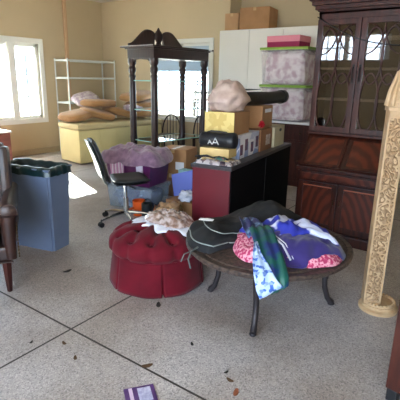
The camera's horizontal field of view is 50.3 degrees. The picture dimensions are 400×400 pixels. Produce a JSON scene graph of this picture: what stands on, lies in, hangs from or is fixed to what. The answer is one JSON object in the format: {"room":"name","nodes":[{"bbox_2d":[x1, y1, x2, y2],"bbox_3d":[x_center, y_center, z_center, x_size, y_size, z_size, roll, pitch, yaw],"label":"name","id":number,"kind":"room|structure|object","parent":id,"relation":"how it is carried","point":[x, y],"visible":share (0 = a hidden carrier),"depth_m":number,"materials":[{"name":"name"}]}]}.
{"room":"garage","nodes":[
{"label":"garage","id":0,"kind":"room"},
{"bbox_2d":[0,0,104,151],"bbox_3d":[-4.586,-1.860,6.205,0.150,2.990,9.320,12,19,34],"label":"wall","id":1,"kind":"structure","parent":0,"point":[37,19],"depth_m":8.42,"materials":[{"name":"paint"}]},
{"bbox_2d":[0,35,48,125],"bbox_3d":[-3.608,-2.097,7.518,0.145,1.540,1.940,12,19,34],"label":"window","id":2,"kind":"structure","parent":1,"relation":"in","point":[10,46],"depth_m":7.89,"materials":[{"name":"white"}]},
{"bbox_2d":[0,44,34,54],"bbox_3d":[-3.572,-2.662,7.388,0.020,0.200,1.740,12,19,34],"label":"roller shade","id":3,"kind":"object","parent":2,"relation":"attached to","point":[9,49],"depth_m":7.73,"materials":[{"name":"grey fabric"}]},
{"bbox_2d":[12,146,59,157],"bbox_3d":[-4.651,-0.421,6.408,0.020,0.110,8.650,12,19,34],"label":"baseboard","id":4,"kind":"structure","parent":1,"relation":"attached to","point":[15,154],"depth_m":8.33,"materials":[{"name":"beige paint"}]},
{"bbox_2d":[89,0,120,2],"bbox_3d":[-0.743,-2.538,3.181,9.520,0.120,9.320,12,19,34],"label":"ceiling","id":5,"kind":"structure","parent":0,"point":[99,1],"depth_m":8.74,"materials":[{"name":"beige paint"}]},
{"bbox_2d":[0,151,399,399],"bbox_3d":[-0.801,0.452,4.037,9.520,0.120,9.320,12,19,34],"label":"floor","id":6,"kind":"structure","parent":0,"point":[304,347],"depth_m":2.61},
{"bbox_2d":[0,129,12,159],"bbox_3d":[-3.321,-0.655,6.272,0.554,0.685,0.940,12,19,34],"label":"chest","id":7,"kind":"object","parent":6,"relation":"on","point":[5,138],"visible":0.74,"depth_m":6.37,"materials":[{"name":"red wood"}]},
{"bbox_2d":[0,142,19,291],"bbox_3d":[-1.744,0.125,3.098,0.811,0.990,0.800,-5,17,-20],"label":"leather armchair","id":8,"kind":"object","parent":6,"relation":"on","point":[9,190],"visible":1,"depth_m":2.96,"materials":[{"name":"brown leather"}]},
{"bbox_2d":[12,164,71,251],"bbox_3d":[-1.471,0.043,3.846,0.584,0.746,0.314,8,17,21],"label":"trash bin","id":9,"kind":"object","parent":6,"relation":"on","point":[43,203],"visible":0.76,"depth_m":3.72,"materials":[{"name":"blue plastic"}]},
{"bbox_2d":[10,158,70,177],"bbox_3d":[-1.467,-0.200,3.777,0.618,0.272,0.341,8,17,21],"label":"trash bag","id":10,"kind":"object","parent":9,"relation":"in","point":[26,165],"visible":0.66,"depth_m":3.63,"materials":[{"name":"black plastic"}]},
{"bbox_2d":[61,0,72,110],"bbox_3d":[-2.669,-2.519,8.637,0.044,2.990,0.070,12,19,34],"label":"wooden post","id":11,"kind":"object","parent":6,"relation":"on","point":[64,14],"visible":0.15,"depth_m":8.44,"materials":[{"name":"brown wood"}]},
{"bbox_2d":[54,58,116,150],"bbox_3d":[-2.343,-1.982,8.911,0.407,1.820,1.238,12,19,34],"label":"wire shelving","id":12,"kind":"object","parent":6,"relation":"on","point":[69,102],"visible":0.49,"depth_m":8.48,"materials":[{"name":"white metal"}]},
{"bbox_2d":[58,117,161,163],"bbox_3d":[-1.664,-1.189,8.175,0.685,0.685,1.910,16,21,41],"label":"storage bench","id":13,"kind":"object","parent":6,"relation":"on","point":[106,134],"visible":0.74,"depth_m":7.62,"materials":[{"name":"yellow fabric"}]},
{"bbox_2d":[57,109,92,121],"bbox_3d":[-2.200,-1.527,7.658,0.559,0.204,0.620,10,18,28],"label":"cushion","id":14,"kind":"object","parent":13,"relation":"on","point":[75,115],"visible":0.86,"depth_m":7.45,"materials":[{"name":"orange fabric"}]},
{"bbox_2d":[80,106,114,120],"bbox_3d":[-1.903,-1.601,7.888,0.617,0.249,0.559,-10,19,-34],"label":"cushion","id":15,"kind":"object","parent":13,"relation":"on","point":[95,113],"visible":0.84,"depth_m":7.71,"materials":[{"name":"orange fabric"}]},
{"bbox_2d":[80,99,115,107],"bbox_3d":[-1.914,-1.823,8.021,0.560,0.160,0.626,7,17,18],"label":"cushion","id":16,"kind":"object","parent":15,"relation":"on","point":[99,103],"visible":0.95,"depth_m":7.79,"materials":[{"name":"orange fabric"}]},
{"bbox_2d":[71,91,99,106],"bbox_3d":[-2.177,-1.929,8.118,0.405,0.284,0.547,12,19,34],"label":"floral pillow","id":17,"kind":"object","parent":16,"relation":"on","point":[76,98],"visible":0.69,"depth_m":8.00,"materials":[{"name":"fabric"}]},
{"bbox_2d":[137,110,150,116],"bbox_3d":[-1.169,-1.732,8.438,0.558,0.155,0.628,12,19,34],"label":"cushion","id":18,"kind":"object","parent":13,"relation":"on","point":[141,113],"visible":0.31,"depth_m":8.16,"materials":[{"name":"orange fabric"}]},
{"bbox_2d":[102,107,129,117],"bbox_3d":[-1.560,-1.705,8.253,0.612,0.246,0.559,-12,21,-39],"label":"cushion","id":19,"kind":"object","parent":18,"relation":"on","point":[117,111],"visible":0.59,"depth_m":8.00,"materials":[{"name":"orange fabric"}]},
{"bbox_2d":[124,100,150,107],"bbox_3d":[-1.158,-1.892,8.440,0.558,0.171,0.626,15,21,39],"label":"cushion","id":20,"kind":"object","parent":18,"relation":"on","point":[146,103],"visible":0.4,"depth_m":8.21,"materials":[{"name":"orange fabric"}]},
{"bbox_2d":[123,104,141,110],"bbox_3d":[-1.287,-1.760,8.134,0.328,0.138,0.324,10,18,30],"label":"floral pillow","id":21,"kind":"object","parent":20,"relation":"on","point":[125,107],"visible":0.44,"depth_m":8.03,"materials":[{"name":"fabric"}]},
{"bbox_2d":[119,90,150,101],"bbox_3d":[-1.237,-2.035,8.336,0.559,0.204,0.620,10,18,28],"label":"cushion","id":22,"kind":"object","parent":20,"relation":"on","point":[141,95],"visible":0.75,"depth_m":8.15,"materials":[{"name":"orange fabric"}]},
{"bbox_2d":[84,138,150,227],"bbox_3d":[-0.803,-0.195,4.439,0.702,0.902,0.614,-5,17,-21],"label":"office chair","id":23,"kind":"object","parent":6,"relation":"on","point":[129,179],"visible":0.89,"depth_m":4.39,"materials":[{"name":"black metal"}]},
{"bbox_2d":[113,185,162,208],"bbox_3d":[-0.741,-0.070,5.161,0.650,0.315,0.450,8,18,24],"label":"clear bin","id":24,"kind":"object","parent":6,"relation":"on","point":[155,194],"visible":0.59,"depth_m":5.03,"materials":[{"name":"white plastic"}]},
{"bbox_2d":[107,163,168,187],"bbox_3d":[-0.735,-0.386,5.071,0.640,0.340,0.460,8,18,24],"label":"bin","id":25,"kind":"object","parent":24,"relation":"on","point":[157,175],"visible":0.31,"depth_m":4.89,"materials":[{"name":"plastic"}]},
{"bbox_2d":[110,162,123,173],"bbox_3d":[-0.957,-0.386,4.926,0.200,0.293,0.035,8,18,24],"label":"striped towel","id":26,"kind":"object","parent":25,"relation":"hanging from","point":[118,167],"visible":0.33,"depth_m":4.92,"materials":[{"name":"pink fabric"}]},
{"bbox_2d":[101,142,172,167],"bbox_3d":[-0.734,-0.560,4.997,0.849,0.203,0.631,8,18,24],"label":"blanket","id":27,"kind":"object","parent":25,"relation":"on","point":[131,154],"visible":0.98,"depth_m":4.82,"materials":[{"name":"purple fabric"}]},
{"bbox_2d":[132,198,145,215],"bbox_3d":[-0.689,0.083,4.808,0.149,0.169,0.149,12,19,34],"label":"tub","id":28,"kind":"object","parent":6,"relation":"on","point":[136,202],"visible":0.73,"depth_m":4.75,"materials":[{"name":"orange plastic"}]},
{"bbox_2d":[123,384,157,399],"bbox_3d":[-0.290,0.956,2.080,0.150,0.008,0.130,-4,17,-17],"label":"pack","id":29,"kind":"object","parent":6,"relation":"on","point":[145,392],"visible":1,"depth_m":2.09,"materials":[{"name":"purple"}]},
{"bbox_2d":[138,363,152,367],"bbox_3d":[-0.293,0.889,2.295,0.080,0.016,0.027,-4,17,-18],"label":"dry leaf","id":30,"kind":"object","parent":6,"relation":"on","point":[150,364],"visible":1,"depth_m":2.30,"materials":[{"name":"brown plant"}]},
{"bbox_2d":[141,198,151,215],"bbox_3d":[-0.585,0.092,4.683,0.115,0.224,0.115,-4,17,-17],"label":"canister","id":31,"kind":"object","parent":6,"relation":"on","point":[145,206],"visible":0.55,"depth_m":4.63,"materials":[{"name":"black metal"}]},
{"bbox_2d":[109,218,203,298],"bbox_3d":[-0.331,0.377,3.275,0.732,0.444,0.731,-2,16,-12],"label":"tufted ottoman","id":32,"kind":"object","parent":6,"relation":"on","point":[145,263],"visible":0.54,"depth_m":3.00,"materials":[{"name":"red fabric"}]},
{"bbox_2d":[109,218,192,264],"bbox_3d":[-0.326,0.258,3.239,0.725,0.195,0.725,-2,16,-12],"label":"tufted cushion","id":33,"kind":"object","parent":32,"relation":"on","point":[130,243],"depth_m":2.98,"materials":[{"name":"red fabric"}]},
{"bbox_2d":[132,208,194,236],"bbox_3d":[-0.251,0.185,3.301,0.565,0.246,0.525,1,16,0],"label":"blanket","id":34,"kind":"object","parent":32,"relation":"on","point":[163,220],"visible":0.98,"depth_m":3.17,"materials":[{"name":"white fabric"}]},
{"bbox_2d":[156,173,173,195],"bbox_3d":[-0.299,-0.242,5.729,0.440,0.302,0.382,9,18,26],"label":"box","id":35,"kind":"object","parent":6,"relation":"on","point":[167,186],"visible":0.2,"depth_m":5.59,"materials":[{"name":"brown cardboard"}]},
{"bbox_2d":[165,145,196,173],"bbox_3d":[-0.283,-0.537,5.624,0.380,0.322,0.343,8,17,22],"label":"box","id":36,"kind":"object","parent":35,"relation":"on","point":[183,156],"visible":0.61,"depth_m":5.47,"materials":[{"name":"cardboard"}]},
{"bbox_2d":[120,28,213,158],"bbox_3d":[-0.517,-1.641,7.023,0.763,2.270,1.354,15,21,39],"label":"display stand","id":37,"kind":"object","parent":6,"relation":"on","point":[143,46],"visible":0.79,"depth_m":6.78,"materials":[{"name":"brown wood"}]},
{"bbox_2d":[137,106,198,109],"bbox_3d":[-0.505,-1.512,7.048,0.520,0.010,1.150,15,21,39],"label":"glass shelf","id":38,"kind":"object","parent":37,"relation":"attached to","point":[174,107],"depth_m":7.02,"materials":[{"name":"clear glass"}]},
{"bbox_2d":[137,133,199,141],"bbox_3d":[-0.514,-1.051,7.180,0.520,0.010,1.150,15,21,39],"label":"glass shelf","id":39,"kind":"object","parent":37,"relation":"attached to","point":[179,136],"depth_m":7.16,"materials":[{"name":"clear glass"}]},
{"bbox_2d":[158,114,178,146],"bbox_3d":[-0.596,-1.211,8.129,0.420,0.835,0.420,5,17,15],"label":"wooden chair","id":40,"kind":"object","parent":6,"relation":"on","point":[162,133],"visible":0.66,"depth_m":8.22,"materials":[{"name":"brown wood"}]},
{"bbox_2d":[155,201,183,211],"bbox_3d":[-0.336,0.125,4.610,0.298,0.211,0.314,12,19,34],"label":"shopping bag","id":41,"kind":"object","parent":6,"relation":"on","point":[175,205],"visible":0.38,"depth_m":4.57,"materials":[{"name":"beige plastic"}]},
{"bbox_2d":[166,196,191,216],"bbox_3d":[-0.164,0.064,4.924,0.380,0.162,0.262,9,18,26],"label":"box","id":42,"kind":"object","parent":6,"relation":"on","point":[187,206],"visible":0.2,"depth_m":4.78,"materials":[{"name":"cardboard"}]},
{"bbox_2d":[172,170,192,195],"bbox_3d":[-0.189,-0.194,4.953,0.360,0.329,0.082,10,18,27],"label":"folder","id":43,"kind":"object","parent":42,"relation":"on","point":[182,181],"visible":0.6,"depth_m":4.96,"materials":[{"name":"blue"}]},
{"bbox_2d":[178,190,191,201],"bbox_3d":[-0.138,-0.056,4.801,0.217,0.130,0.230,-13,21,-40],"label":"shopping bag","id":44,"kind":"object","parent":42,"relation":"on","point":[186,195],"visible":0.83,"depth_m":4.73,"materials":[{"name":"white plastic"}]},
{"bbox_2d":[178,168,192,172],"bbox_3d":[-0.163,-0.169,5.267,0.180,0.420,0.120,9,18,26],"label":"box","id":45,"kind":"object","parent":6,"relation":"on","point":[182,169],"visible":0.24,"depth_m":5.20,"materials":[{"name":"teal cardboard"}]},
{"bbox_2d":[191,115,199,146],"bbox_3d":[-0.112,-1.161,7.989,0.420,0.835,0.420,-14,22,-43],"label":"wooden chair","id":46,"kind":"object","parent":6,"relation":"on","point":[193,139],"visible":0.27,"depth_m":8.08,"materials":[{"name":"brown wood"}]},
{"bbox_2d":[233,388,238,396],"bbox_3d":[0.175,0.952,2.106,0.025,0.016,0.073,6,17,17],"label":"dry leaf","id":47,"kind":"object","parent":6,"relation":"on","point":[235,393],"visible":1,"depth_m":2.11,"materials":[{"name":"brown plant"}]},
{"bbox_2d":[191,142,290,220],"bbox_3d":[0.458,-0.066,4.205,0.364,0.830,1.624,9,18,27],"label":"desk","id":48,"kind":"object","parent":6,"relation":"on","point":[217,191],"visible":0.56,"depth_m":3.58,"materials":[{"name":"black laminate"}]},
{"bbox_2d":[191,142,290,171],"bbox_3d":[0.466,-0.451,4.095,0.364,0.030,1.624,9,18,27],"label":"countertop","id":49,"kind":"structure","parent":48,"relation":"on","point":[254,157],"depth_m":3.69,"materials":[{"name":"grey laminate"}]},
{"bbox_2d":[195,157,241,166],"bbox_3d":[0.152,-0.331,3.522,0.340,0.041,0.258,9,18,27],"label":"plastic package","id":50,"kind":"object","parent":49,"relation":"on","point":[231,162],"visible":0.72,"depth_m":3.43},
{"bbox_2d":[195,154,228,159],"bbox_3d":[0.098,-0.350,3.453,0.303,0.028,0.042,9,18,27],"label":"clothes hanger","id":51,"kind":"object","parent":50,"relation":"on","point":[206,155],"visible":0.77,"depth_m":3.48,"materials":[{"name":"black plastic"}]},
{"bbox_2d":[200,146,235,158],"bbox_3d":[0.154,-0.412,3.622,0.270,0.075,0.160,9,18,27],"label":"box","id":52,"kind":"object","parent":50,"relation":"on","point":[228,153],"visible":0.68,"depth_m":3.55,"materials":[{"name":"cardboard"}]},
{"bbox_2d":[199,130,237,148],"bbox_3d":[0.156,-0.513,3.573,0.331,0.144,0.138,9,18,25],"label":"duffel bag","id":53,"kind":"object","parent":52,"relation":"on","point":[222,139],"visible":1,"depth_m":3.52,"materials":[{"name":"black fabric"}]},
{"bbox_2d":[215,156,225,160],"bbox_3d":[0.164,-0.330,3.392,0.091,0.033,0.061,9,18,27],"label":"pouch","id":54,"kind":"object","parent":50,"relation":"on","point":[218,158],"visible":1,"depth_m":3.37,"materials":[{"name":"teal fabric"}]},
{"bbox_2d":[232,130,258,158],"bbox_3d":[0.339,-0.520,3.902,0.253,0.205,0.470,9,18,27],"label":"printed box","id":55,"kind":"object","parent":49,"relation":"on","point":[248,142],"visible":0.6,"depth_m":3.80,"materials":[{"name":"white cardboard"}]},
{"bbox_2d":[205,111,249,134],"bbox_3d":[0.243,-0.685,3.741,0.274,0.193,0.346,9,18,27],"label":"box","id":56,"kind":"object","parent":55,"relation":"on","point":[233,122],"visible":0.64,"depth_m":3.61,"materials":[{"name":"cardboard"}]},
{"bbox_2d":[206,79,250,111],"bbox_3d":[0.242,-0.910,3.685,0.364,0.270,0.434,9,18,27],"label":"plastic bag","id":57,"kind":"object","parent":56,"relation":"on","point":[228,95],"visible":1,"depth_m":3.55,"materials":[{"name":"plastic"}]},
{"bbox_2d":[249,127,271,151],"bbox_3d":[0.545,-0.614,4.244,0.253,0.205,0.330,9,18,27],"label":"box","id":58,"kind":"object","parent":49,"relation":"on","point":[265,134],"visible":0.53,"depth_m":4.15,"materials":[{"name":"brown cardboard"}]},
{"bbox_2d":[243,104,272,128],"bbox_3d":[0.582,-0.840,4.267,0.202,0.215,0.300,9,18,27],"label":"carton","id":59,"kind":"object","parent":58,"relation":"on","point":[258,113],"visible":0.68,"depth_m":4.15,"materials":[{"name":"cardboard"}]},
{"bbox_2d":[258,121,264,127],"bbox_3d":[0.592,-0.724,4.083,0.062,0.074,0.107,9,18,27],"label":"bow","id":60,"kind":"object","parent":59,"relation":"attached to","point":[261,123],"visible":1,"depth_m":4.06,"materials":[{"name":"red fabric"}]},
{"bbox_2d":[246,90,288,105],"bbox_3d":[0.580,-1.008,4.205,0.147,0.145,1.150,12,19,34],"label":"case","id":61,"kind":"object","parent":59,"relation":"on","point":[280,96],"visible":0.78,"depth_m":4.27,"materials":[{"name":"black plastic"}]},
{"bbox_2d":[271,124,284,146],"bbox_3d":[0.707,-0.695,4.537,0.293,0.205,0.330,9,18,27],"label":"file box","id":62,"kind":"object","parent":49,"relation":"on","point":[277,129],"visible":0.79,"depth_m":4.43,"materials":[{"name":"beige cardboard"}]},
{"bbox_2d":[219,25,317,119],"bbox_3d":[1.191,-1.656,7.194,1.750,2.270,0.645,12,19,34],"label":"wardrobe","id":63,"kind":"object","parent":6,"relation":"on","point":[241,59],"visible":0.27,"depth_m":6.93,"materials":[{"name":"paint"}]},
{"bbox_2d":[225,13,239,29],"bbox_3d":[0.596,-2.986,7.173,0.260,0.272,0.242,12,19,34],"label":"carton","id":64,"kind":"object","parent":63,"relation":"on","point":[232,20],"visible":0.57,"depth_m":7.07,"materials":[{"name":"cardboard"}]},
{"bbox_2d":[239,6,277,29],"bbox_3d":[0.965,-2.957,6.985,0.500,0.332,0.422,9,18,26],"label":"carton","id":65,"kind":"object","parent":63,"relation":"on","point":[265,16],"visible":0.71,"depth_m":6.81,"materials":[{"name":"cardboard"}]},
{"bbox_2d":[186,226,353,336],"bbox_3d":[0.441,0.490,2.896,1.076,0.480,1.129,1,16,0],"label":"patio table","id":66,"kind":"object","parent":6,"relation":"on","point":[225,260],"visible":0.43,"depth_m":2.51,"materials":[{"name":"brown metal"}]},
{"bbox_2d":[180,200,301,268],"bbox_3d":[0.287,0.159,2.931,1.067,0.276,0.552,-6,17,-23],"label":"bag","id":67,"kind":"object","parent":66,"relation":"on","point":[210,235],"visible":0.52,"depth_m":2.80,"materials":[{"name":"black fabric"}]},
{"bbox_2d":[239,215,338,245],"bbox_3d":[0.559,0.182,2.759,0.608,0.191,0.460,1,16,0],"label":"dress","id":68,"kind":"object","parent":67,"relation":"on","point":[303,226],"visible":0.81,"depth_m":2.61,"materials":[{"name":"blue fabric"}]},
{"bbox_2d":[239,217,288,298],"bbox_3d":[0.361,0.308,2.553,0.190,0.269,0.686,0,16,-4],"label":"scarf","id":69,"kind":"object","parent":66,"relation":"hanging from","point":[270,272],"visible":1,"depth_m":2.34,"materials":[{"name":"fabric"}]},
{"bbox_2d":[233,232,342,267],"bbox_3d":[0.531,0.251,2.661,0.678,0.110,0.578,1,16,0],"label":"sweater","id":70,"kind":"object","parent":66,"relation":"on","point":[243,245],"visible":0.16,"depth_m":2.48,"materials":[{"name":"pink fabric"}]},
{"bbox_2d":[275,231,345,268],"bbox_3d":[0.638,0.246,2.628,0.509,0.142,0.534,1,16,0],"label":"shirt","id":71,"kind":"object","parent":70,"relation":"on","point":[299,250],"visible":0.7,"depth_m":2.46,"materials":[{"name":"fabric"}]},
{"bbox_2d":[272,119,309,186],"bbox_3d":[1.545,-0.683,6.261,1.460,0.925,0.556,12,19,34],"label":"dresser","id":72,"kind":"object","parent":6,"relation":"on","point":[296,133],"visible":0.22,"depth_m":6.07,"materials":[{"name":"brown wood"}]},
{"bbox_2d":[259,84,312,121],"bbox_3d":[1.303,-1.426,6.267,0.740,0.516,0.500,13,20,36],"label":"storage tote","id":73,"kind":"object","parent":72,"relation":"on","point":[297,107],"visible":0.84,"depth_m":6.06,"materials":[{"name":"white"}]},
{"bbox_2d":[260,46,315,84],"bbox_3d":[1.296,-1.917,6.138,0.740,0.516,0.500,13,20,36],"label":"storage tote","id":74,"kind":"object","parent":73,"relation":"on","point":[283,65],"visible":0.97,"depth_m":5.97,"materials":[{"name":"white"}]},
{"bbox_2d":[267,35,310,46],"bbox_3d":[1.261,-2.245,6.056,0.510,0.150,0.350,13,20,36],"label":"gift box","id":75,"kind":"object","parent":74,"relation":"on","point":[284,40],"visible":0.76,"depth_m":5.91,"materials":[{"name":"pink cardboard"}]},
{"bbox_2d":[295,0,399,250],"bbox_3d":[1.420,-0.700,3.969,0.950,2.215,0.516,12,19,34],"label":"secretary desk","id":76,"kind":"object","parent":6,"relation":"on","point":[337,167],"visible":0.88,"depth_m":3.94,"materials":[{"name":"brown wood"}]},
{"bbox_2d":[317,97,384,102],"bbox_3d":[1.492,-0.938,4.000,0.738,0.018,0.240,12,19,34],"label":"shelf","id":77,"kind":"object","parent":76,"relation":"attached to","point":[319,99],"depth_m":4.05,"materials":[{"name":"beige wood"}]},
{"bbox_2d":[317,17,399,44],"bbox_3d":[1.406,-1.465,3.679,0.846,0.273,0.066,12,19,34],"label":"cable","id":78,"kind":"object","parent":76,"relation":"hanging from","point":[317,17],"visible":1,"depth_m":3.71,"materials":[{"name":"black plastic"}]},
{"bbox_2d":[320,67,396,69],"bbox_3d":[1.498,-1.207,3.923,0.738,0.018,0.240,12,19,34],"label":"shelf","id":79,"kind":"object","parent":76,"relation":"attached to","point":[322,68],"depth_m":3.90,"materials":[{"name":"beige wood"}]},
{"bbox_2d":[324,35,399,41],"bbox_3d":[1.503,-1.457,3.852,0.738,0.018,0.240,12,19,34],"label":"shelf","id":80,"kind":"object","parent":76,"relation":"attached to","point":[391,38],"depth_m":3.84,"materials":[{"name":"beige wood"}]},
{"bbox_2d":[358,70,399,317],"bbox_3d":[1.238,-0.036,2.713,0.257,1.622,0.256,5,16,12],"label":"carved post","id":81,"kind":"object","parent":6,"relation":"on","point":[373,302],"visible":1,"depth_m":2.72,"materials":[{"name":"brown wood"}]},
{"bbox_2d":[385,302,399,399],"bbox_3d":[1.265,0.386,1.872,0.480,1.275,0.580,-13,21,-41],"label":"cabinet","id":82,"kind":"object","parent":6,"relation":"on","point":[393,377],"visible":1,"depth_m":2.02,"materials":[{"name":"brown wood"}]},
{"bbox_2d":[101,0,399,181],"bbox_3d":[1.843,-1.970,7.024,9.370,2.990,0.520,12,19,34],"label":"wall","id":83,"kind":"structure","parent":0,"point":[123,21],"depth_m":8.23,"materials":[{"name":"paint"}]},
{"bbox_2d":[149,38,213,122],"bbox_3d":[-0.368,-2.307,8.254,1.510,1.520,0.170,12,19,34],"label":"window","id":84,"kind":"structure","parent":83,"relation":"in","point":[199,43],"depth_m":8.06,"materials":[{"name":"white"}]},
{"bbox_2d":[157,46,208,71],"bbox_3d":[-0.343,-2.717,8.162,1.330,0.482,0.022,12,19,34],"label":"cellular shade","id":85,"kind":"object","parent":84,"relation":"attached to","point":[169,66],"depth_m":8.15,"materials":[{"name":"grey fabric"}]},
{"label":"outside","id":86,"kind":"structure","parent":0,"visible":0},
{"bbox_2d":[0,88,207,116],"bbox_3d":[-1.201,-0.191,7.199,90.000,0.360,90.000,12,19,34],"label":"ground","id":87,"kind":"structure","parent":86,"point":[163,93],"depth_m":28.76,"materials":[{"name":"white"}]},
{"bbox_2d":[193,90,207,116],"bbox_3d":[0.308,-1.477,8.598,1.100,1.400,0.050,12,19,34],"label":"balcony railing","id":88,"kind":"object","parent":87,"relation":"on","point":[194,91],"visible":0.13,"depth_m":8.71,"materials":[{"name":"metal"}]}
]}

